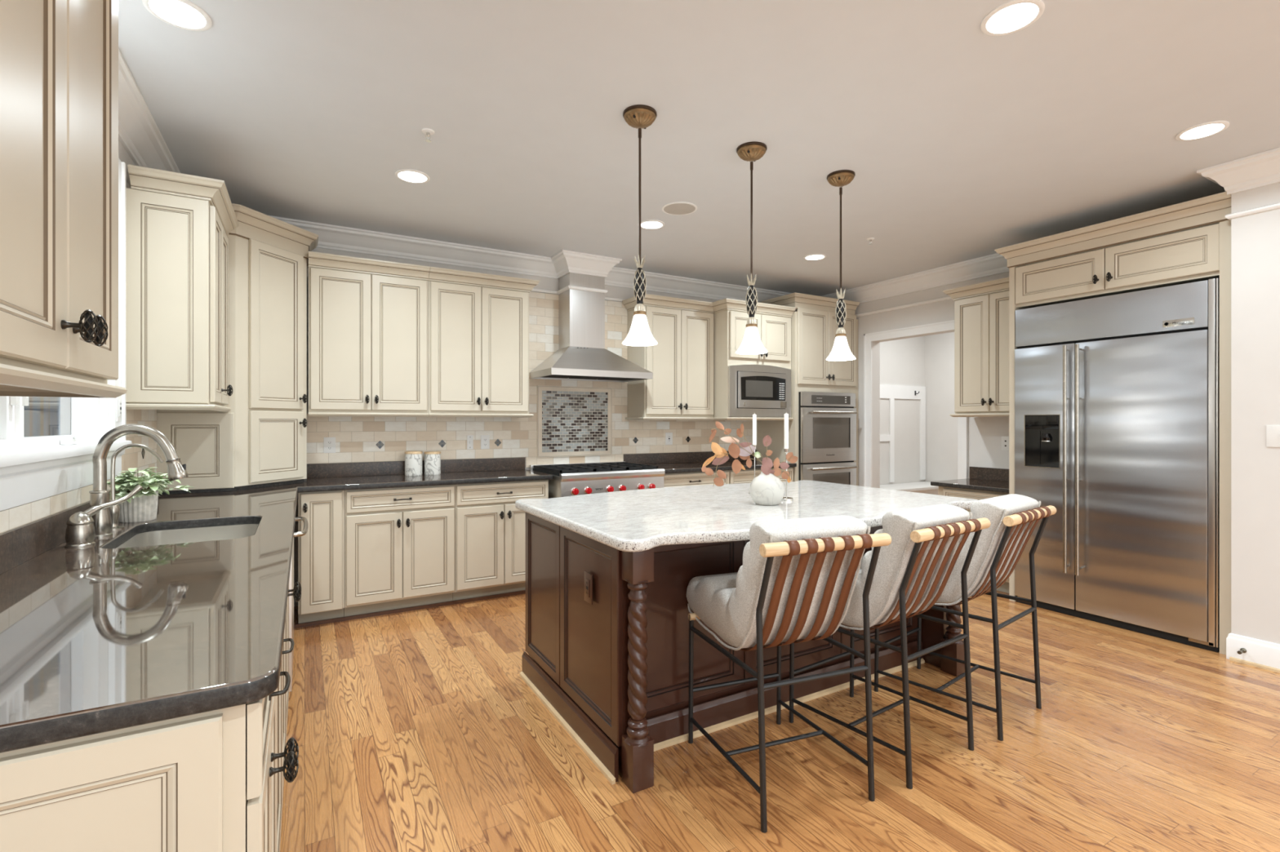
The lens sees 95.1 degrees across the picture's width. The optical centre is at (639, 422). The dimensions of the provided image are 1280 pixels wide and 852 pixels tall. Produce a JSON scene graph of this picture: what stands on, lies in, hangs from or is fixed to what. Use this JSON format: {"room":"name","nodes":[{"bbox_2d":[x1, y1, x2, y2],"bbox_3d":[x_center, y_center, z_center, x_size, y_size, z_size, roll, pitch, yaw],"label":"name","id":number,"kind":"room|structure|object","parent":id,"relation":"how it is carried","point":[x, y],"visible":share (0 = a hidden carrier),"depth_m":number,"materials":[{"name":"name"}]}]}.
{"room":"kitchen","nodes":[
{"label":"kitchen","id":0,"kind":"room"},
{"bbox_2d":[98,139,135,440],"bbox_3d":[-1.018,-0.050,0.200,0.120,2.740,8.560,0,0,-30],"label":"wall","id":1,"kind":"structure","parent":0,"point":[123,156],"depth_m":2.48,"materials":[{"name":"paint"}]},
{"bbox_2d":[0,0,127,398],"bbox_3d":[-1.185,-0.612,1.007,0.388,1.108,0.866,0,0,-30],"label":"upper cabinet","id":2,"kind":"object","parent":1,"relation":"attached to","point":[59,59],"visible":1,"depth_m":1.04,"materials":[{"name":"beige paint"}]},
{"bbox_2d":[0,158,132,511],"bbox_3d":[-1.965,-0.455,1.911,0.160,1.390,1.590,0,0,-30],"label":"window","id":3,"kind":"structure","parent":1,"relation":"in","point":[48,445],"depth_m":2.03,"materials":[{"name":"white paint"}]},
{"bbox_2d":[0,409,156,533],"bbox_3d":[-1.927,0.109,1.921,0.014,0.384,3.049,0,0,-30],"label":"tile backsplash","id":4,"kind":"structure","parent":1,"relation":"attached to","point":[11,518],"depth_m":2.16,"materials":[{"name":"tile"}]},
{"bbox_2d":[115,395,121,422],"bbox_3d":[-2.261,-0.060,2.542,0.009,0.115,0.070,0,0,-30],"label":"wall outlet","id":5,"kind":"object","parent":1,"relation":"attached to","point":[118,400],"visible":0.88,"depth_m":2.53,"materials":[{"name":"white plastic"}]},
{"bbox_2d":[118,400,121,416],"bbox_3d":[-2.259,-0.060,2.543,0.004,0.070,0.034,0,0,-30],"label":"socket","id":6,"kind":"object","parent":5,"relation":"attached to","point":[119,401],"depth_m":2.53,"materials":[{"name":"white plastic"}]},
{"bbox_2d":[125,164,238,412],"bbox_3d":[-2.350,-0.613,3.038,0.388,1.107,0.720,0,0,-30],"label":"upper cabinet","id":7,"kind":"object","parent":1,"relation":"attached to","point":[178,225],"visible":1,"depth_m":2.78,"materials":[{"name":"beige paint"}]},
{"bbox_2d":[120,160,1279,317],"bbox_3d":[1.607,-1.146,1.647,5.874,0.032,8.460,0,0,-30],"label":"trim","id":8,"kind":"structure","parent":1,"relation":"attached to","point":[1276,206],"depth_m":5.07,"materials":[{"name":"white paint"}]},
{"bbox_2d":[293,247,924,606],"bbox_3d":[0.410,-0.050,5.895,8.024,2.740,0.100,0,0,-30],"label":"wall","id":9,"kind":"structure","parent":0,"point":[902,362],"depth_m":7.45,"materials":[{"name":"paint"}]},
{"bbox_2d":[307,251,430,417],"bbox_3d":[-1.963,-0.588,4.245,0.772,1.097,0.398,0,0,-30],"label":"upper cabinet","id":10,"kind":"object","parent":9,"relation":"attached to","point":[368,318],"visible":1,"depth_m":4.11,"materials":[{"name":"beige paint"}]},
{"bbox_2d":[428,266,540,417],"bbox_3d":[-1.262,-0.588,4.647,0.840,1.097,0.398,0,0,-30],"label":"upper cabinet","id":11,"kind":"object","parent":9,"relation":"attached to","point":[478,322],"visible":1,"depth_m":4.48,"materials":[{"name":"beige paint"}]},
{"bbox_2d":[306,291,755,467],"bbox_3d":[-0.576,-0.368,5.263,4.209,1.517,0.014,0,0,-30],"label":"tile backsplash","id":12,"kind":"structure","parent":9,"relation":"attached to","point":[358,439],"depth_m":5.04,"materials":[{"name":"tile"}]},
{"bbox_2d":[323,437,335,453],"bbox_3d":[-2.271,0.168,4.282,0.078,0.115,0.008,0,0,-30],"label":"wall outlet","id":13,"kind":"object","parent":12,"relation":"attached to","point":[329,443],"visible":1,"depth_m":4.28,"materials":[{"name":"white plastic"}]},
{"bbox_2d":[466,435,473,449],"bbox_3d":[-1.389,0.165,4.785,0.050,0.115,0.012,0,0,-30],"label":"light switch","id":14,"kind":"object","parent":12,"relation":"attached to","point":[469,437],"visible":1,"depth_m":4.79,"materials":[{"name":"white plastic"}]},
{"bbox_2d":[480,435,489,448],"bbox_3d":[-1.283,0.165,4.848,0.072,0.115,0.008,0,0,-30],"label":"wall outlet","id":15,"kind":"object","parent":12,"relation":"attached to","point":[485,439],"visible":1,"depth_m":4.85,"materials":[{"name":"white plastic"}]},
{"bbox_2d":[537,385,612,457],"bbox_3d":[-0.576,-0.006,5.252,0.724,0.624,0.010,0,0,-30],"label":"mosaic panel","id":16,"kind":"object","parent":12,"relation":"attached to","point":[572,421],"visible":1,"depth_m":5.24,"materials":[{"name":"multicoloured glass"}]},
{"bbox_2d":[665,432,672,444],"bbox_3d":[0.285,0.162,5.747,0.080,0.120,0.009,0,0,-30],"label":"wall outlet","id":17,"kind":"object","parent":12,"relation":"attached to","point":[668,436],"visible":1,"depth_m":5.74,"materials":[{"name":"white plastic"}]},
{"bbox_2d":[667,435,671,442],"bbox_3d":[0.287,0.162,5.745,0.034,0.070,0.004,0,0,-30],"label":"socket","id":18,"kind":"object","parent":17,"relation":"attached to","point":[668,436],"depth_m":5.74,"materials":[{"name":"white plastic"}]},
{"bbox_2d":[529,272,653,382],"bbox_3d":[-0.420,-0.828,5.051,0.929,0.905,0.512,0,0,-30],"label":"range hood","id":19,"kind":"object","parent":9,"relation":"attached to","point":[582,354],"visible":1,"depth_m":5.01,"materials":[{"name":"metal"}]},
{"bbox_2d":[622,293,714,420],"bbox_3d":[0.282,-0.578,5.532,0.838,1.117,0.398,0,0,-30],"label":"upper cabinet","id":20,"kind":"object","parent":9,"relation":"attached to","point":[681,388],"visible":1,"depth_m":5.40,"materials":[{"name":"beige paint"}]},
{"bbox_2d":[712,297,795,420],"bbox_3d":[1.018,-0.578,5.833,0.868,1.117,0.608,0,0,-30],"label":"upper cabinet","id":21,"kind":"object","parent":9,"relation":"attached to","point":[731,316],"visible":0.56,"depth_m":5.58,"materials":[{"name":"beige paint"}]},
{"bbox_2d":[728,364,791,417],"bbox_3d":[1.170,-0.302,5.621,0.772,0.501,0.056,0,0,-30],"label":"microwave","id":22,"kind":"object","parent":21,"relation":"in","point":[762,390],"visible":1,"depth_m":5.58,"materials":[{"name":"metal"}]},
{"bbox_2d":[880,384,925,482],"bbox_3d":[2.984,-0.210,7.301,1.840,1.940,0.018,0,0,-30],"label":"trim","id":23,"kind":"structure","parent":9,"relation":"attached to","point":[892,393],"depth_m":7.48,"materials":[{"name":"white paint"}]},
{"bbox_2d":[118,0,1279,296],"bbox_3d":[2.489,-1.470,2.269,8.224,0.100,8.860,0,0,-30],"label":"ceiling","id":24,"kind":"structure","parent":0,"point":[960,142],"depth_m":2.70,"materials":[{"name":"paint"}]},
{"bbox_2d":[142,0,212,31],"bbox_3d":[-1.598,-1.417,2.023,0.190,0.007,0.190,0,0,-30],"label":"recessed light","id":25,"kind":"object","parent":24,"relation":"in","point":[182,14],"visible":1,"depth_m":2.02,"materials":[{"name":"white paint"}]},
{"bbox_2d":[395,168,430,183],"bbox_3d":[-1.312,-1.417,3.374,0.190,0.007,0.190,0,0,-30],"label":"recessed light","id":26,"kind":"object","parent":24,"relation":"in","point":[410,175],"visible":1,"depth_m":3.36,"materials":[{"name":"white paint"}]},
{"bbox_2d":[422,128,434,142],"bbox_3d":[-1.033,-1.396,2.854,0.060,0.048,0.060,0,0,-30],"label":"sprinkler","id":27,"kind":"object","parent":24,"relation":"attached to","point":[428,131],"visible":1,"depth_m":2.85,"materials":[{"name":"white paint"}]},
{"bbox_2d":[622,104,657,346],"bbox_3d":[-0.001,-0.890,2.691,0.166,1.060,0.166,0,0,-30],"label":"pendant light","id":28,"kind":"object","parent":24,"relation":"hanging from","point":[637,116],"visible":1,"depth_m":2.67,"materials":[{"name":"white glass"}]},
{"bbox_2d":[640,219,664,229],"bbox_3d":[0.083,-1.417,4.197,0.190,0.007,0.190,0,0,-30],"label":"recessed light","id":29,"kind":"object","parent":24,"relation":"in","point":[650,224],"visible":0.88,"depth_m":4.19,"materials":[{"name":"white paint"}]},
{"bbox_2d":[662,201,697,215],"bbox_3d":[0.262,-1.417,3.885,0.236,0.006,0.236,0,0,-30],"label":"ceiling speaker","id":30,"kind":"object","parent":24,"relation":"attached to","point":[677,208],"visible":1,"depth_m":3.88,"materials":[{"name":"white paint"}]},
{"bbox_2d":[735,141,768,354],"bbox_3d":[0.579,-0.890,3.035,0.166,1.060,0.166,0,0,-30],"label":"pendant light","id":31,"kind":"object","parent":24,"relation":"hanging from","point":[753,151],"visible":1,"depth_m":3.01,"materials":[{"name":"white glass"}]},
{"bbox_2d":[803,253,826,260],"bbox_3d":[1.501,-1.417,5.022,0.190,0.007,0.190,0,0,-30],"label":"recessed light","id":32,"kind":"object","parent":24,"relation":"in","point":[813,256],"visible":1,"depth_m":5.00,"materials":[{"name":"white paint"}]},
{"bbox_2d":[826,169,856,360],"bbox_3d":[1.155,-0.890,3.365,0.166,1.060,0.166,0,0,-30],"label":"pendant light","id":33,"kind":"object","parent":24,"relation":"hanging from","point":[841,351],"visible":1,"depth_m":3.34,"materials":[{"name":"white glass"}]},
{"bbox_2d":[866,237,874,245],"bbox_3d":[1.785,-1.396,4.527,0.060,0.048,0.060,0,0,-30],"label":"sprinkler","id":34,"kind":"object","parent":24,"relation":"attached to","point":[869,239],"visible":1,"depth_m":4.52,"materials":[{"name":"white paint"}]},
{"bbox_2d":[980,0,1044,35],"bbox_3d":[1.303,-1.417,2.050,0.190,0.007,0.190,0,0,-30],"label":"recessed light","id":35,"kind":"object","parent":24,"relation":"in","point":[1012,16],"visible":1,"depth_m":2.04,"materials":[{"name":"white paint"}]},
{"bbox_2d":[1175,120,1229,141],"bbox_3d":[2.736,-1.417,2.848,0.190,0.007,0.190,0,0,-30],"label":"recessed light","id":36,"kind":"object","parent":24,"relation":"in","point":[1204,130],"visible":1,"depth_m":2.84,"materials":[{"name":"white paint"}]},
{"bbox_2d":[280,589,1279,851],"bbox_3d":[2.489,1.345,2.269,8.224,0.050,8.860,0,0,-30],"label":"floor","id":37,"kind":"structure","parent":0,"point":[418,731],"depth_m":2.29,"materials":[{"name":"brown wood"}]},
{"bbox_2d":[0,671,298,851],"bbox_3d":[-1.006,0.882,1.019,0.712,0.876,0.552,0,0,-30],"label":"base cabinet","id":38,"kind":"object","parent":37,"relation":"on","point":[203,782],"visible":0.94,"depth_m":0.87,"materials":[{"name":"beige paint"}]},
{"bbox_2d":[275,638,294,851],"bbox_3d":[-1.265,0.882,1.456,0.697,0.876,0.455,0,0,-30],"label":"base cabinet","id":39,"kind":"object","parent":37,"relation":"on","point":[279,698],"visible":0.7,"depth_m":1.74,"materials":[{"name":"beige paint"}]},
{"bbox_2d":[282,582,301,800],"bbox_3d":[-1.610,0.882,2.071,0.712,0.876,0.945,0,0,-30],"label":"base cabinet","id":40,"kind":"object","parent":37,"relation":"on","point":[297,589],"visible":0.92,"depth_m":2.19,"materials":[{"name":"beige paint"}]},
{"bbox_2d":[288,516,308,692],"bbox_3d":[-1.938,0.835,2.774,0.637,0.770,0.580,0,0,-30],"label":"dishwasher","id":41,"kind":"object","parent":37,"relation":"on","point":[304,520],"visible":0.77,"depth_m":2.65,"materials":[{"name":"metal"}]},
{"bbox_2d":[297,490,344,623],"bbox_3d":[-2.176,0.882,3.988,0.262,0.876,0.632,0,0,-30],"label":"base cabinet","id":42,"kind":"object","parent":37,"relation":"on","point":[321,551],"visible":1,"depth_m":3.77,"materials":[{"name":"beige paint"}]},
{"bbox_2d":[343,484,454,617],"bbox_3d":[-1.754,0.882,4.230,0.706,0.876,0.632,0,0,-30],"label":"base cabinet","id":43,"kind":"object","parent":37,"relation":"on","point":[399,542],"visible":1,"depth_m":3.99,"materials":[{"name":"beige paint"}]},
{"bbox_2d":[293,590,525,628],"bbox_3d":[-1.474,1.309,4.175,1.715,0.022,0.021,0,0,-30],"label":"trim","id":44,"kind":"structure","parent":37,"relation":"on","point":[522,592],"depth_m":4.07,"materials":[{"name":"beige wood"}]},
{"bbox_2d":[453,480,548,600],"bbox_3d":[-1.140,0.882,4.582,0.706,0.876,0.632,0,0,-30],"label":"base cabinet","id":45,"kind":"object","parent":37,"relation":"on","point":[490,531],"visible":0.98,"depth_m":4.31,"materials":[{"name":"beige paint"}]},
{"bbox_2d":[0,469,552,753],"bbox_3d":[-1.075,0.424,2.818,2.382,0.037,3.758,0,0,-30],"label":"countertop","id":46,"kind":"structure","parent":45,"relation":"on","point":[100,637],"depth_m":1.22,"materials":[{"name":"black stone"}]},
{"bbox_2d":[0,488,159,574],"bbox_3d":[-1.927,0.354,1.928,0.020,0.104,3.063,0,0,-30],"label":"granite upstand","id":47,"kind":"object","parent":46,"relation":"on","point":[19,545],"visible":0.44,"depth_m":1.75,"materials":[{"name":"black stone"}]},
{"bbox_2d":[64,423,188,547],"bbox_3d":[-1.784,0.206,2.053,0.300,0.400,0.241,0,0,-30],"label":"faucet","id":48,"kind":"object","parent":46,"relation":"on","point":[82,528],"visible":1,"depth_m":2.06,"materials":[{"name":"silver metal"}]},
{"bbox_2d":[109,443,164,530],"bbox_3d":[-1.950,0.244,2.253,0.190,0.324,0.068,0,0,-30],"label":"tap","id":49,"kind":"object","parent":46,"relation":"on","point":[114,511],"visible":0.79,"depth_m":2.22,"materials":[{"name":"silver metal"}]},
{"bbox_2d":[106,466,195,522],"bbox_3d":[-2.034,0.298,2.438,0.276,0.215,0.323,0,0,-30],"label":"potted plant","id":50,"kind":"object","parent":46,"relation":"on","point":[143,506],"visible":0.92,"depth_m":2.37,"materials":[{"name":"green plant"}]},
{"bbox_2d":[115,524,258,548],"bbox_3d":[-1.692,0.541,2.212,0.427,0.198,0.592,0,0,-30],"label":"sink","id":51,"kind":"object","parent":46,"relation":"in","point":[162,537],"visible":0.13,"depth_m":2.44,"materials":[{"name":"metal"}]},
{"bbox_2d":[156,203,318,494],"bbox_3d":[-2.499,-0.429,3.715,0.801,1.668,0.738,0,0,-30],"label":"tall cabinet","id":52,"kind":"object","parent":46,"relation":"on","point":[261,442],"visible":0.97,"depth_m":3.56,"materials":[{"name":"beige paint"}]},
{"bbox_2d":[404,451,422,475],"bbox_3d":[-1.729,0.315,4.467,0.128,0.182,0.128,0,0,37],"label":"canister","id":53,"kind":"object","parent":46,"relation":"on","point":[413,460],"visible":1,"depth_m":4.41,"materials":[{"name":"white stone"}]},
{"bbox_2d":[306,457,524,478],"bbox_3d":[-1.694,0.354,4.618,1.626,0.104,0.020,0,0,-30],"label":"granite upstand","id":54,"kind":"object","parent":46,"relation":"on","point":[390,468],"visible":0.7,"depth_m":4.50,"materials":[{"name":"black stone"}]},
{"bbox_2d":[423,451,440,475],"bbox_3d":[-1.612,0.317,4.545,0.124,0.177,0.124,0,0,24],"label":"canister","id":55,"kind":"object","parent":46,"relation":"on","point":[432,459],"visible":1,"depth_m":4.50,"materials":[{"name":"white stone"}]},
{"bbox_2d":[529,461,665,498],"bbox_3d":[-0.363,0.794,4.934,0.918,0.852,0.768,0,0,-30],"label":"range","id":56,"kind":"object","parent":37,"relation":"on","point":[578,478],"visible":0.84,"depth_m":4.66,"materials":[{"name":"metal"}]},
{"bbox_2d":[533,468,654,475],"bbox_3d":[-0.380,0.405,4.963,0.888,0.020,0.610,0,0,-30],"label":"cooktop","id":57,"kind":"object","parent":56,"relation":"in","point":[554,472],"depth_m":4.65,"materials":[{"name":"silver metal"}]},
{"bbox_2d":[663,470,728,488],"bbox_3d":[0.357,0.882,5.440,0.790,0.876,0.632,0,0,-30],"label":"base cabinet","id":58,"kind":"object","parent":37,"relation":"on","point":[697,478],"visible":0.09,"depth_m":5.19,"materials":[{"name":"beige paint"}]},
{"bbox_2d":[519,509,966,793],"bbox_3d":[0.549,0.884,3.059,2.055,0.872,1.148,0,0,-30],"label":"kitchen island","id":59,"kind":"object","parent":37,"relation":"on","point":[613,671],"visible":0.62,"depth_m":2.47,"materials":[{"name":"brown wood"}]},
{"bbox_2d":[584,571,592,604],"bbox_3d":[-0.210,0.670,2.365,0.009,0.118,0.072,0,0,-30],"label":"wall outlet","id":60,"kind":"object","parent":59,"relation":"attached to","point":[588,577],"visible":1,"depth_m":2.35,"materials":[{"name":"brown plastic"}]},
{"bbox_2d":[585,578,589,597],"bbox_3d":[-0.212,0.670,2.363,0.004,0.070,0.034,0,0,-30],"label":"socket","id":61,"kind":"object","parent":60,"relation":"attached to","point":[587,580],"depth_m":2.36,"materials":[{"name":"brown plastic"}]},
{"bbox_2d":[515,480,977,551],"bbox_3d":[0.564,0.427,3.058,2.130,0.042,1.425,0,0,-30],"label":"island countertop","id":62,"kind":"structure","parent":59,"relation":"on","point":[644,519],"depth_m":2.71,"materials":[{"name":"white stone"}]},
{"bbox_2d":[748,444,756,494],"bbox_3d":[0.647,0.267,3.305,0.068,0.277,0.068,0,0,-30],"label":"candle holder","id":63,"kind":"object","parent":62,"relation":"on","point":[754,446],"visible":0.45,"depth_m":3.30,"materials":[{"name":"silver metal"}]},
{"bbox_2d":[752,413,756,444],"bbox_3d":[0.647,0.046,3.305,0.020,0.197,0.020,0,0,-7],"label":"taper candle","id":64,"kind":"object","parent":63,"relation":"on","point":[754,416],"visible":0.89,"depth_m":3.30,"materials":[{"name":"white wax"}]},
{"bbox_2d":[749,471,784,505],"bbox_3d":[0.628,0.327,2.896,0.170,0.158,0.170,0,0,-30],"label":"vase","id":65,"kind":"object","parent":62,"relation":"on","point":[765,490],"visible":0.84,"depth_m":2.83,"materials":[{"name":"white ceramic"}]},
{"bbox_2d":[701,421,762,486],"bbox_3d":[0.464,0.159,2.891,0.317,0.325,0.088,0,0,5],"label":"branch","id":66,"kind":"object","parent":65,"relation":"in","point":[745,450],"visible":0.99,"depth_m":2.88,"materials":[{"name":"plant"}]},
{"bbox_2d":[754,435,797,483],"bbox_3d":[0.680,0.180,2.891,0.228,0.236,0.058,0,0,-13],"label":"branch","id":67,"kind":"object","parent":65,"relation":"in","point":[766,468],"visible":0.94,"depth_m":2.88,"materials":[{"name":"pink plant"}]},
{"bbox_2d":[781,448,793,501],"bbox_3d":[0.762,0.272,3.044,0.068,0.267,0.068,0,0,-30],"label":"candle holder","id":68,"kind":"object","parent":62,"relation":"on","point":[786,451],"visible":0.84,"depth_m":3.03,"materials":[{"name":"silver metal"}]},
{"bbox_2d":[784,412,788,448],"bbox_3d":[0.762,0.051,3.044,0.020,0.207,0.020,0,0,-7],"label":"taper candle","id":69,"kind":"object","parent":68,"relation":"on","point":[786,415],"visible":1,"depth_m":3.04,"materials":[{"name":"white wax"}]},
{"bbox_2d":[728,466,793,484],"bbox_3d":[1.048,0.882,5.836,0.800,0.876,0.632,0,0,-30],"label":"base cabinet","id":70,"kind":"object","parent":37,"relation":"on","point":[747,476],"visible":0.02,"depth_m":5.52,"materials":[{"name":"beige paint"}]},
{"bbox_2d":[646,460,796,473],"bbox_3d":[0.696,0.424,5.649,1.617,0.037,0.608,0,0,-30],"label":"countertop","id":71,"kind":"structure","parent":70,"relation":"on","point":[677,468],"depth_m":5.47,"materials":[{"name":"black stone"}]},
{"bbox_2d":[623,450,756,464],"bbox_3d":[0.547,0.354,5.903,1.620,0.104,0.020,0,0,-30],"label":"granite upstand","id":72,"kind":"object","parent":71,"relation":"on","point":[680,457],"visible":0.56,"depth_m":5.76,"materials":[{"name":"black stone"}]},
{"bbox_2d":[686,515,891,833],"bbox_3d":[0.508,0.829,2.221,0.500,0.984,0.675,0,0,-21],"label":"bar stool","id":73,"kind":"object","parent":37,"relation":"on","point":[793,582],"visible":1,"depth_m":2.03,"materials":[{"name":"black paint"}]},
{"bbox_2d":[686,515,867,648],"bbox_3d":[0.499,0.582,2.246,0.420,0.493,0.622,0,0,-21],"label":"cushion","id":74,"kind":"object","parent":73,"relation":"on","point":[804,597],"depth_m":2.03,"materials":[{"name":"fabric"}]},
{"bbox_2d":[755,292,859,485],"bbox_3d":[1.782,0.026,6.243,0.988,2.588,0.658,0,0,-30],"label":"tall cabinet","id":75,"kind":"object","parent":37,"relation":"on","point":[814,326],"visible":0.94,"depth_m":5.96,"materials":[{"name":"beige paint"}]},
{"bbox_2d":[798,391,857,485],"bbox_3d":[1.942,0.278,5.972,0.775,1.165,0.112,0,0,-30],"label":"wall oven","id":76,"kind":"object","parent":75,"relation":"attached to","point":[827,421],"visible":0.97,"depth_m":5.94,"materials":[{"name":"metal"}]},
{"bbox_2d":[789,503,990,789],"bbox_3d":[1.001,0.829,2.461,0.500,0.984,0.675,0,0,-34],"label":"bar stool","id":77,"kind":"object","parent":37,"relation":"on","point":[920,559],"visible":0.69,"depth_m":2.26,"materials":[{"name":"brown fabric"}]},
{"bbox_2d":[840,503,969,627],"bbox_3d":[0.986,0.582,2.482,0.420,0.493,0.622,0,0,-34],"label":"cushion","id":78,"kind":"object","parent":77,"relation":"on","point":[925,575],"depth_m":2.25,"materials":[{"name":"fabric"}]},
{"bbox_2d":[880,481,938,495],"bbox_3d":[3.090,1.052,7.106,1.830,0.535,0.455,0,0,-30],"label":"bench","id":79,"kind":"object","parent":37,"relation":"on","point":[925,487],"visible":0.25,"depth_m":7.14,"materials":[{"name":"white paint"}]},
{"bbox_2d":[874,493,1056,741],"bbox_3d":[1.501,0.829,2.779,0.500,0.984,0.675,0,0,-38],"label":"bar stool","id":80,"kind":"object","parent":37,"relation":"on","point":[999,548],"visible":0.54,"depth_m":2.57,"materials":[{"name":"brown fabric"}]},
{"bbox_2d":[931,493,1038,603],"bbox_3d":[1.484,0.582,2.800,0.420,0.493,0.622,0,0,-38],"label":"cushion","id":81,"kind":"object","parent":80,"relation":"on","point":[1000,552],"depth_m":2.55,"materials":[{"name":"fabric"}]},
{"bbox_2d":[938,486,1008,593],"bbox_3d":[2.871,0.927,4.777,0.563,0.785,0.628,0,0,-30],"label":"base cabinet","id":82,"kind":"object","parent":37,"relation":"on","point":[947,491],"visible":0.05,"depth_m":4.67,"materials":[{"name":"beige paint"}]},
{"bbox_2d":[930,478,1008,493],"bbox_3d":[2.860,0.517,4.786,0.573,0.034,0.656,0,0,-30],"label":"countertop","id":83,"kind":"structure","parent":82,"relation":"on","point":[1001,486],"depth_m":4.76,"materials":[{"name":"black stone"}]},
{"bbox_2d":[968,466,1008,481],"bbox_3d":[3.101,0.447,4.924,0.020,0.105,0.655,0,0,-30],"label":"granite upstand","id":84,"kind":"object","parent":83,"relation":"on","point":[975,473],"visible":0.53,"depth_m":5.05,"materials":[{"name":"black stone"}]},
{"bbox_2d":[994,191,1231,655],"bbox_3d":[3.259,0.016,3.977,0.686,2.608,1.278,0,0,-30],"label":"tall cabinet","id":85,"kind":"object","parent":37,"relation":"on","point":[1188,242],"visible":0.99,"depth_m":3.63,"materials":[{"name":"beige paint"}]},
{"bbox_2d":[1014,278,1219,652],"bbox_3d":[3.258,0.247,3.950,0.677,2.145,1.099,0,0,-30],"label":"refrigerator","id":86,"kind":"object","parent":37,"relation":"on","point":[1117,397],"visible":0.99,"depth_m":3.71,"materials":[{"name":"metal"}]},
{"bbox_2d":[924,332,957,482],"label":"door","id":87,"kind":"structure","parent":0,"point":[941,428],"depth_m":7.59,"materials":[{"name":"paint"}]},
{"bbox_2d":[855,182,1279,644],"bbox_3d":[3.914,-0.050,2.970,0.795,2.740,8.460,0,0,-30],"label":"wall","id":88,"kind":"structure","parent":0,"point":[1255,237],"depth_m":3.21,"materials":[{"name":"paint"}]},
{"bbox_2d":[118,48,1279,310],"bbox_3d":[1.607,-1.345,1.647,5.874,0.149,8.460,0,0,-30],"label":"trim","id":89,"kind":"structure","parent":88,"relation":"attached to","point":[139,133],"depth_m":4.67,"materials":[{"name":"white paint"}]},
{"bbox_2d":[863,320,968,487],"bbox_3d":[2.649,0.195,5.706,0.025,2.250,1.105,0,0,-30],"label":"trim","id":90,"kind":"structure","parent":88,"relation":"attached to","point":[962,422],"depth_m":6.00,"materials":[{"name":"white paint"}]},
{"bbox_2d":[942,276,1008,417],"bbox_3d":[2.940,-0.590,4.844,0.378,1.092,0.676,0,0,-30],"label":"upper cabinet","id":91,"kind":"object","parent":88,"relation":"attached to","point":[981,310],"visible":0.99,"depth_m":4.80,"materials":[{"name":"beige paint"}]},
{"bbox_2d":[1001,436,1008,450],"bbox_3d":[3.094,0.180,4.949,0.008,0.120,0.070,0,0,-30],"label":"wall outlet","id":92,"kind":"object","parent":88,"relation":"attached to","point":[1005,440],"visible":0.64,"depth_m":4.95,"materials":[{"name":"white plastic"}]},
{"bbox_2d":[1236,648,1246,654],"bbox_3d":[3.275,1.250,3.186,0.066,0.026,0.026,0,0,-30],"label":"door stop","id":93,"kind":"object","parent":88,"relation":"attached to","point":[1242,651],"visible":1,"depth_m":3.19,"materials":[{"name":"metal"}]},
{"bbox_2d":[1226,632,1279,669],"bbox_3d":[4.764,1.248,1.350,0.691,0.145,4.804,0,0,-30],"label":"baseboard","id":94,"kind":"structure","parent":88,"relation":"attached to","point":[1265,653],"depth_m":3.17,"materials":[{"name":"white paint"}]},
{"bbox_2d":[1229,657,1279,673],"bbox_3d":[4.463,1.311,1.169,0.012,0.018,4.788,0,0,-30],"label":"trim","id":95,"kind":"structure","parent":88,"relation":"attached to","point":[1232,659],"depth_m":3.16,"materials":[{"name":"brown wood"}]},
{"bbox_2d":[1266,425,1279,447],"bbox_3d":[3.385,0.075,3.082,0.012,0.115,0.120,0,0,-30],"label":"light switch","id":96,"kind":"object","parent":88,"relation":"attached to","point":[1273,432],"visible":1,"depth_m":3.11,"materials":[{"name":"white plastic"}]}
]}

